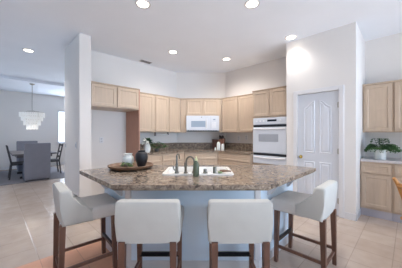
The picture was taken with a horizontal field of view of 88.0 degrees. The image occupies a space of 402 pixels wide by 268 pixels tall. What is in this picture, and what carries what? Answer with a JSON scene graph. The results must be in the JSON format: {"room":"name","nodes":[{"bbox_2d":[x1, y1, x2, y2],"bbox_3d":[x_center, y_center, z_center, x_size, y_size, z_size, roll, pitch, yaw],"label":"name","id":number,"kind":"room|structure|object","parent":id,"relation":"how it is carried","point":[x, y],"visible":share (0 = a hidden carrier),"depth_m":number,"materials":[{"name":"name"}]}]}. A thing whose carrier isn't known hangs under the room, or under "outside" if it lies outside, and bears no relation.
{"room":"kitchen","nodes":[
{"label":"kitchen","id":0,"kind":"room"},
{"bbox_2d":[0,90,64,166],"bbox_3d":[-7.336,-0.195,7.902,9.200,3.050,0.150,0,0,-45],"label":"wall","id":1,"kind":"structure","parent":0,"point":[12,129],"depth_m":8.21,"materials":[{"name":"paint"}]},
{"bbox_2d":[0,162,64,169],"bbox_3d":[-7.526,1.280,7.597,8.500,0.100,0.012,0,0,-45],"label":"baseboard","id":2,"kind":"structure","parent":1,"relation":"attached to","point":[61,163],"depth_m":7.97,"materials":[{"name":"paint"}]},
{"bbox_2d":[57,110,64,143],"bbox_3d":[-5.809,-0.295,9.344,1.180,1.470,0.170,0,0,-45],"label":"window","id":3,"kind":"structure","parent":1,"relation":"in","point":[60,113],"depth_m":9.08,"materials":[{"name":"glass"}]},
{"bbox_2d":[0,75,64,96],"bbox_3d":[-5.922,-1.750,7.902,11.200,0.240,2.850,0,0,-45],"label":"ceiling","id":4,"kind":"structure","parent":0,"point":[7,83],"depth_m":7.14,"materials":[{"name":"paint"}]},
{"bbox_2d":[19,83,44,128],"bbox_3d":[-5.487,-0.890,6.760,0.660,1.480,0.660,0,0,0],"label":"chandelier","id":5,"kind":"object","parent":4,"relation":"hanging from","point":[32,120],"visible":1,"depth_m":6.61,"materials":[{"name":"glass"}]},
{"bbox_2d":[69,33,90,196],"bbox_3d":[-2.231,-0.195,3.822,0.190,3.050,0.680,0,0,-45],"label":"wall column","id":6,"kind":"structure","parent":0,"point":[80,47],"depth_m":3.60,"materials":[{"name":"paint"}]},
{"bbox_2d":[65,45,176,195],"bbox_3d":[-1.531,-0.195,5.229,3.170,3.050,0.360,0,0,-45],"label":"wall","id":7,"kind":"structure","parent":0,"point":[105,68],"depth_m":4.58,"materials":[{"name":"paint"}]},
{"bbox_2d":[91,81,138,111],"bbox_3d":[-1.835,-0.720,4.225,0.936,0.440,0.623,0,0,-45],"label":"upper cabinet","id":8,"kind":"object","parent":7,"relation":"attached to","point":[104,96],"visible":0.82,"depth_m":4.00,"materials":[{"name":"brown wood"}]},
{"bbox_2d":[140,92,154,131],"bbox_3d":[-1.392,-0.490,4.859,0.353,0.900,0.527,0,0,45],"label":"upper cabinet","id":9,"kind":"object","parent":7,"relation":"attached to","point":[147,100],"visible":0.6,"depth_m":4.79,"materials":[{"name":"brown wood"}]},
{"bbox_2d":[155,94,180,132],"bbox_3d":[-0.933,-0.490,5.319,0.768,0.900,0.353,0,0,-45],"label":"upper cabinet","id":10,"kind":"object","parent":7,"relation":"attached to","point":[167,108],"visible":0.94,"depth_m":5.17,"materials":[{"name":"brown wood"}]},
{"bbox_2d":[140,143,252,149],"bbox_3d":[-0.089,0.325,5.300,3.228,0.170,1.033,0,0,0],"label":"backsplash","id":11,"kind":"structure","parent":7,"relation":"attached to","point":[240,146],"depth_m":5.69,"materials":[{"name":"stone"}]},
{"bbox_2d":[0,0,401,83],"bbox_3d":[-0.371,-1.795,2.351,11.200,0.150,12.850,0,0,-45],"label":"ceiling","id":12,"kind":"structure","parent":0,"point":[203,33],"depth_m":3.36,"materials":[{"name":"paint"}]},
{"bbox_2d":[22,48,34,52],"bbox_3d":[-3.550,-1.718,4.280,0.204,0.008,0.204,0,0,0],"label":"recessed light","id":13,"kind":"object","parent":12,"relation":"in","point":[23,49],"visible":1,"depth_m":4.28,"materials":[{"name":"paint"}]},
{"bbox_2d":[135,0,150,8],"bbox_3d":[-0.767,-1.718,2.750,0.204,0.008,0.204,0,0,0],"label":"recessed light","id":14,"kind":"object","parent":12,"relation":"in","point":[144,4],"visible":1,"depth_m":2.75,"materials":[{"name":"paint"}]},
{"bbox_2d":[139,59,152,63],"bbox_3d":[-1.310,-1.712,4.930,0.300,0.014,0.150,0,0,-45],"label":"ceiling vent","id":15,"kind":"object","parent":12,"relation":"in","point":[141,60],"visible":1,"depth_m":4.90,"materials":[{"name":"white plastic"}]},
{"bbox_2d":[168,50,177,53],"bbox_3d":[-0.587,-1.718,4.360,0.204,0.008,0.204,0,0,0],"label":"recessed light","id":16,"kind":"object","parent":12,"relation":"in","point":[169,51],"visible":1,"depth_m":4.35,"materials":[{"name":"paint"}]},
{"bbox_2d":[244,0,259,8],"bbox_3d":[0.675,-1.718,2.750,0.204,0.008,0.204,0,0,0],"label":"recessed light","id":17,"kind":"object","parent":12,"relation":"in","point":[250,4],"visible":1,"depth_m":2.75,"materials":[{"name":"paint"}]},
{"bbox_2d":[285,35,296,39],"bbox_3d":[1.600,-1.718,3.700,0.204,0.008,0.204,0,0,0],"label":"recessed light","id":18,"kind":"object","parent":12,"relation":"in","point":[289,37],"visible":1,"depth_m":3.70,"materials":[{"name":"paint"}]},
{"bbox_2d":[0,164,401,267],"bbox_3d":[-1.379,1.389,3.359,11.200,0.122,15.700,0,0,-45],"label":"floor","id":19,"kind":"structure","parent":0,"point":[27,209],"depth_m":2.65,"materials":[{"name":"tile"}]},
{"bbox_2d":[0,166,64,185],"bbox_3d":[-5.929,1.324,6.530,2.780,0.012,2.650,0,0,45],"label":"area rug","id":20,"kind":"object","parent":19,"relation":"on","point":[15,178],"visible":0.59,"depth_m":6.30,"materials":[{"name":"grey carpet"}]},
{"bbox_2d":[5,145,23,179],"bbox_3d":[-5.476,0.824,6.234,0.440,0.985,0.548,0,0,45],"label":"dining chair","id":21,"kind":"object","parent":20,"relation":"on","point":[7,148],"visible":0.73,"depth_m":6.00,"materials":[{"name":"brown wood"}]},
{"bbox_2d":[16,141,37,171],"bbox_3d":[-6.254,0.787,7.527,0.600,1.060,0.610,0,0,-45],"label":"chair","id":22,"kind":"object","parent":20,"relation":"on","point":[19,144],"visible":0.27,"depth_m":7.51,"materials":[{"name":"grey fabric"}]},
{"bbox_2d":[9,150,56,178],"bbox_3d":[-5.487,0.945,6.760,1.040,0.745,1.700,0,0,-45],"label":"dining table","id":23,"kind":"object","parent":20,"relation":"on","point":[18,154],"visible":0.31,"depth_m":6.33,"materials":[{"name":"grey wood"}]},
{"bbox_2d":[22,143,50,181],"bbox_3d":[-4.826,0.787,6.099,0.600,1.060,0.610,0,0,-45],"label":"chair","id":24,"kind":"object","parent":20,"relation":"on","point":[37,156],"visible":1,"depth_m":5.89,"materials":[{"name":"grey fabric"}]},
{"bbox_2d":[51,143,62,172],"bbox_3d":[-4.982,0.824,6.968,0.440,0.985,0.548,0,0,45],"label":"dining chair","id":25,"kind":"object","parent":20,"relation":"on","point":[56,160],"visible":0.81,"depth_m":6.97,"materials":[{"name":"brown wood"}]},
{"bbox_2d":[52,182,117,267],"bbox_3d":[-1.125,0.904,2.051,0.521,0.853,0.460,0,0,-41],"label":"counter stool","id":26,"kind":"object","parent":19,"relation":"on","point":[70,209],"visible":0.91,"depth_m":1.94,"materials":[{"name":"fabric"}]},
{"bbox_2d":[126,89,139,161],"bbox_3d":[-1.503,0.195,4.576,0.026,2.270,0.597,0,0,-45],"label":"panel","id":27,"kind":"object","parent":19,"relation":"on","point":[132,117],"visible":0.34,"depth_m":4.52,"materials":[{"name":"brown wood"}]},
{"bbox_2d":[114,199,183,267],"bbox_3d":[-0.382,0.904,1.720,0.460,0.853,0.521,0,0,0],"label":"counter stool","id":28,"kind":"object","parent":19,"relation":"on","point":[139,222],"visible":1,"depth_m":1.47,"materials":[{"name":"fabric"}]},
{"bbox_2d":[147,154,160,164],"bbox_3d":[-1.293,0.890,4.755,0.520,0.880,0.636,0,0,-45],"label":"base cabinet","id":29,"kind":"object","parent":19,"relation":"on","point":[155,159],"visible":0.23,"depth_m":4.60,"materials":[{"name":"brown wood"}]},
{"bbox_2d":[161,152,183,164],"bbox_3d":[-0.786,0.890,5.262,0.911,0.880,0.636,0,0,-45],"label":"base cabinet","id":30,"kind":"object","parent":19,"relation":"on","point":[168,158],"visible":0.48,"depth_m":4.91,"materials":[{"name":"brown wood"}]},
{"bbox_2d":[101,180,294,267],"bbox_3d":[-0.026,0.894,2.368,2.474,0.871,0.736,0,0,0],"label":"kitchen island","id":31,"kind":"object","parent":19,"relation":"on","point":[195,243],"visible":0.27,"depth_m":2.04,"materials":[{"name":"paint"}]},
{"bbox_2d":[79,165,315,190],"bbox_3d":[0.011,0.434,2.211,2.753,0.048,1.078,0,0,0],"label":"island countertop","id":32,"kind":"structure","parent":31,"relation":"on","point":[245,177],"depth_m":1.96,"materials":[{"name":"stone"}]},
{"bbox_2d":[108,162,152,170],"bbox_3d":[-0.835,0.386,2.490,0.520,0.048,0.520,0,0,0],"label":"wooden tray","id":33,"kind":"object","parent":32,"relation":"on","point":[115,166],"visible":0.83,"depth_m":2.34,"materials":[{"name":"brown wood"}]},
{"bbox_2d":[122,153,133,166],"bbox_3d":[-0.885,0.314,2.530,0.136,0.156,0.135,0,0,0],"label":"vase","id":34,"kind":"object","parent":33,"relation":"on","point":[127,158],"visible":0.85,"depth_m":2.48,"materials":[{"name":"ceramic"}]},
{"bbox_2d":[121,162,135,167],"bbox_3d":[-0.852,0.357,2.412,0.200,0.066,0.088,0,0,0],"label":"greenery sprig","id":35,"kind":"object","parent":33,"relation":"on","point":[123,163],"visible":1,"depth_m":2.40,"materials":[{"name":"green plant"}]},
{"bbox_2d":[135,150,147,166],"bbox_3d":[-0.715,0.294,2.500,0.150,0.194,0.149,0,0,0],"label":"vase","id":36,"kind":"object","parent":33,"relation":"on","point":[141,157],"visible":0.93,"depth_m":2.45,"materials":[{"name":"ceramic"}]},
{"bbox_2d":[173,153,179,173],"bbox_3d":[-0.238,0.296,2.118,0.092,0.199,0.053,0,0,-44],"label":"water tap","id":37,"kind":"object","parent":32,"relation":"on","point":[176,164],"visible":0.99,"depth_m":2.10,"materials":[{"name":"silver metal"}]},
{"bbox_2d":[185,156,194,172],"bbox_3d":[-0.090,0.309,2.127,0.145,0.173,0.052,0,0,24],"label":"kitchen faucet","id":38,"kind":"object","parent":32,"relation":"on","point":[188,156],"visible":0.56,"depth_m":2.12,"materials":[{"name":"silver metal"}]},
{"bbox_2d":[193,156,198,176],"bbox_3d":[-0.047,0.314,2.025,0.059,0.191,0.059,0,0,45],"label":"soap bottle","id":39,"kind":"object","parent":32,"relation":"on","point":[196,163],"visible":1,"depth_m":2.00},
{"bbox_2d":[162,167,233,174],"bbox_3d":[-0.030,0.491,2.295,0.730,0.190,0.470,0,0,0],"label":"sink","id":40,"kind":"object","parent":32,"relation":"in","point":[169,171],"visible":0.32,"depth_m":2.32,"materials":[{"name":"ceramic"}]},
{"bbox_2d":[184,162,187,173],"bbox_3d":[-0.155,0.340,2.105,0.040,0.112,0.040,0,0,0],"label":"sprayer","id":41,"kind":"object","parent":40,"relation":"on","point":[185,163],"visible":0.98,"depth_m":2.09,"materials":[{"name":"silver metal"}]},
{"bbox_2d":[218,169,230,173],"bbox_3d":[0.238,0.378,2.107,0.140,0.036,0.048,0,0,-8],"label":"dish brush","id":42,"kind":"object","parent":40,"relation":"on","point":[223,170],"visible":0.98,"depth_m":2.09,"materials":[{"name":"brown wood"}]},
{"bbox_2d":[184,152,217,164],"bbox_3d":[0.000,0.890,5.497,1.356,0.880,0.636,0,0,0],"label":"base cabinet","id":43,"kind":"object","parent":19,"relation":"on","point":[204,158],"visible":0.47,"depth_m":5.19,"materials":[{"name":"brown wood"}]},
{"bbox_2d":[218,152,252,164],"bbox_3d":[0.881,0.890,5.168,1.179,0.880,0.636,0,0,45],"label":"base cabinet","id":44,"kind":"object","parent":19,"relation":"on","point":[223,158],"visible":0.34,"depth_m":4.83,"materials":[{"name":"brown wood"}]},
{"bbox_2d":[140,143,252,154],"bbox_3d":[-0.089,0.344,5.079,3.228,0.209,1.477,0,0,0],"label":"countertop","id":45,"kind":"structure","parent":44,"relation":"on","point":[238,148],"depth_m":5.44,"materials":[{"name":"stone"}]},
{"bbox_2d":[141,138,154,152],"bbox_3d":[-1.173,0.244,4.579,0.293,0.330,0.320,0,0,20],"label":"flower vase","id":46,"kind":"object","parent":45,"relation":"on","point":[146,147],"visible":0.98,"depth_m":4.54,"materials":[{"name":"white ceramic"}]},
{"bbox_2d":[150,142,165,150],"bbox_3d":[-1.020,0.295,4.935,0.458,0.228,0.290,0,0,-45],"label":"trailing ivy","id":47,"kind":"object","parent":45,"relation":"on","point":[153,144],"visible":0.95,"depth_m":4.93,"materials":[{"name":"green plant"}]},
{"bbox_2d":[212,139,218,148],"bbox_3d":[0.405,0.279,5.742,0.190,0.260,0.045,0,0,0],"label":"cutting board","id":48,"kind":"object","parent":45,"relation":"on","point":[214,141],"visible":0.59,"depth_m":5.74,"materials":[{"name":"brown wood"}]},
{"bbox_2d":[219,135,224,149],"bbox_3d":[0.558,0.222,5.555,0.150,0.374,0.190,0,0,20],"label":"knife block","id":49,"kind":"object","parent":45,"relation":"on","point":[221,138],"visible":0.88,"depth_m":5.51,"materials":[{"name":"brown wood"}]},
{"bbox_2d":[207,199,272,267],"bbox_3d":[0.281,0.904,1.720,0.460,0.853,0.521,0,0,0],"label":"counter stool","id":50,"kind":"object","parent":19,"relation":"on","point":[229,221],"visible":1,"depth_m":1.47,"materials":[{"name":"fabric"}]},
{"bbox_2d":[252,86,286,164],"bbox_3d":[1.603,0.195,4.492,0.790,2.270,0.571,0,0,45],"label":"oven tower","id":51,"kind":"object","parent":19,"relation":"on","point":[270,102],"visible":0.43,"depth_m":4.29,"materials":[{"name":"brown wood"}]},
{"bbox_2d":[253,116,286,164],"bbox_3d":[1.565,0.143,4.455,0.587,0.970,0.750,0,0,-45],"label":"wall oven","id":52,"kind":"object","parent":51,"relation":"in","point":[269,134],"visible":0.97,"depth_m":4.25,"materials":[{"name":"white metal"}]},
{"bbox_2d":[271,180,337,267],"bbox_3d":[1.065,0.904,2.160,0.460,0.853,0.521,0,0,-45],"label":"counter stool","id":53,"kind":"object","parent":19,"relation":"on","point":[319,205],"visible":0.94,"depth_m":2.05,"materials":[{"name":"fabric"}]},
{"bbox_2d":[360,161,392,220],"bbox_3d":[2.980,0.890,3.509,0.398,0.880,0.618,0,0,45],"label":"base cabinet","id":54,"kind":"object","parent":19,"relation":"on","point":[376,181],"visible":0.84,"depth_m":3.29,"materials":[{"name":"brown wood"}]},
{"bbox_2d":[392,177,401,219],"bbox_3d":[2.260,0.890,1.930,0.552,0.884,0.500,0,0,0],"label":"wooden chair","id":55,"kind":"object","parent":19,"relation":"on","point":[398,185],"visible":1,"depth_m":2.14,"materials":[{"name":"brown wood"}]},
{"bbox_2d":[393,164,401,222],"bbox_3d":[3.405,0.890,3.083,0.618,0.880,0.800,0,0,-45],"label":"base cabinet","id":56,"kind":"object","parent":19,"relation":"on","point":[397,168],"visible":0.85,"depth_m":3.12,"materials":[{"name":"brown wood"}]},
{"bbox_2d":[360,156,401,163],"bbox_3d":[3.297,0.429,3.188,0.622,0.039,1.300,0,0,-45],"label":"countertop","id":57,"kind":"structure","parent":56,"relation":"on","point":[366,158],"depth_m":3.34,"materials":[{"name":"white stone"}]},
{"bbox_2d":[364,138,401,159],"bbox_3d":[2.933,0.240,3.367,0.584,0.339,0.454,0,0,-42],"label":"potted fern","id":58,"kind":"object","parent":57,"relation":"on","point":[379,152],"visible":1,"depth_m":3.33,"materials":[{"name":"green plant"}]},
{"bbox_2d":[177,73,224,142],"bbox_3d":[0.000,-0.195,5.910,1.600,3.050,0.180,0,0,0],"label":"wall","id":59,"kind":"structure","parent":0,"point":[189,85],"depth_m":5.82,"materials":[{"name":"paint"}]},
{"bbox_2d":[180,98,221,131],"bbox_3d":[0.000,-0.490,5.641,1.090,0.900,0.353,0,0,0],"label":"upper cabinet","id":60,"kind":"object","parent":59,"relation":"attached to","point":[188,106],"visible":0.98,"depth_m":5.48,"materials":[{"name":"brown wood"}]},
{"bbox_2d":[186,116,218,130],"bbox_3d":[0.043,-0.274,5.590,0.855,0.408,0.440,0,0,0],"label":"microwave","id":61,"kind":"object","parent":60,"relation":"attached to","point":[193,123],"visible":1,"depth_m":5.40,"materials":[{"name":"white plastic"}]},
{"bbox_2d":[225,56,286,143],"bbox_3d":[1.301,-0.195,5.416,2.580,3.050,0.300,0,0,45],"label":"wall","id":62,"kind":"structure","parent":0,"point":[273,73],"depth_m":5.23,"materials":[{"name":"paint"}]},
{"bbox_2d":[221,93,252,132],"bbox_3d":[1.030,-0.490,5.221,1.043,0.900,0.353,0,0,45],"label":"upper cabinet","id":63,"kind":"object","parent":62,"relation":"attached to","point":[237,111],"visible":0.71,"depth_m":5.12,"materials":[{"name":"brown wood"}]},
{"bbox_2d":[287,22,356,213],"bbox_3d":[2.038,-0.195,3.604,0.120,3.050,1.065,0,0,-45],"label":"wall","id":64,"kind":"structure","parent":0,"point":[328,58],"depth_m":3.40,"materials":[{"name":"paint"}]},
{"bbox_2d":[298,90,338,215],"bbox_3d":[1.993,0.306,3.570,0.639,2.024,0.087,0,0,45],"label":"door","id":65,"kind":"structure","parent":64,"relation":"in","point":[318,113],"depth_m":3.56,"materials":[{"name":"paint"}]},
{"bbox_2d":[293,85,343,217],"bbox_3d":[1.986,0.275,3.566,0.028,2.110,0.783,0,0,-45],"label":"trim","id":66,"kind":"structure","parent":64,"relation":"attached to","point":[340,88],"depth_m":3.32,"materials":[{"name":"paint"}]},
{"bbox_2d":[344,212,356,220],"bbox_3d":[2.319,1.280,3.230,0.012,0.100,0.159,0,0,-45],"label":"baseboard","id":67,"kind":"structure","parent":64,"relation":"attached to","point":[350,216],"depth_m":3.22,"materials":[{"name":"paint"}]},
{"bbox_2d":[357,25,364,211],"bbox_3d":[2.715,-0.195,3.613,0.120,3.050,0.850,0,0,45],"label":"wall","id":68,"kind":"structure","parent":0,"point":[360,40],"depth_m":3.42,"materials":[{"name":"paint"}]},
{"bbox_2d":[356,209,360,220],"bbox_3d":[2.496,1.280,3.301,0.362,0.100,0.013,0,0,-45],"label":"baseboard","id":69,"kind":"structure","parent":68,"relation":"attached to","point":[358,213],"depth_m":3.28,"materials":[{"name":"paint"}]},
{"bbox_2d":[374,149,385,159],"bbox_3d":[2.917,0.331,3.391,0.158,0.158,0.158,0,0,0],"label":"pot","id":70,"kind":"object","parent":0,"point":[377,155],"depth_m":3.33,"materials":[{"name":"white ceramic"}]},
{"bbox_2d":[365,33,401,157],"bbox_3d":[4.815,-0.195,2.199,5.100,3.050,0.120,0,0,45],"label":"wall","id":71,"kind":"structure","parent":0,"point":[383,56],"depth_m":3.68,"materials":[{"name":"paint"}]},
{"bbox_2d":[362,80,393,131],"bbox_3d":[3.073,-0.445,3.602,0.353,0.830,0.398,0,0,-45],"label":"upper cabinet","id":72,"kind":"object","parent":71,"relation":"attached to","point":[378,98],"visible":0.93,"depth_m":3.48,"materials":[{"name":"brown wood"}]},
{"bbox_2d":[394,79,401,131],"bbox_3d":[3.498,-0.445,3.177,0.353,0.830,0.800,0,0,-45],"label":"upper cabinet","id":73,"kind":"object","parent":71,"relation":"attached to","point":[397,83],"visible":1,"depth_m":3.31,"materials":[{"name":"brown wood"}]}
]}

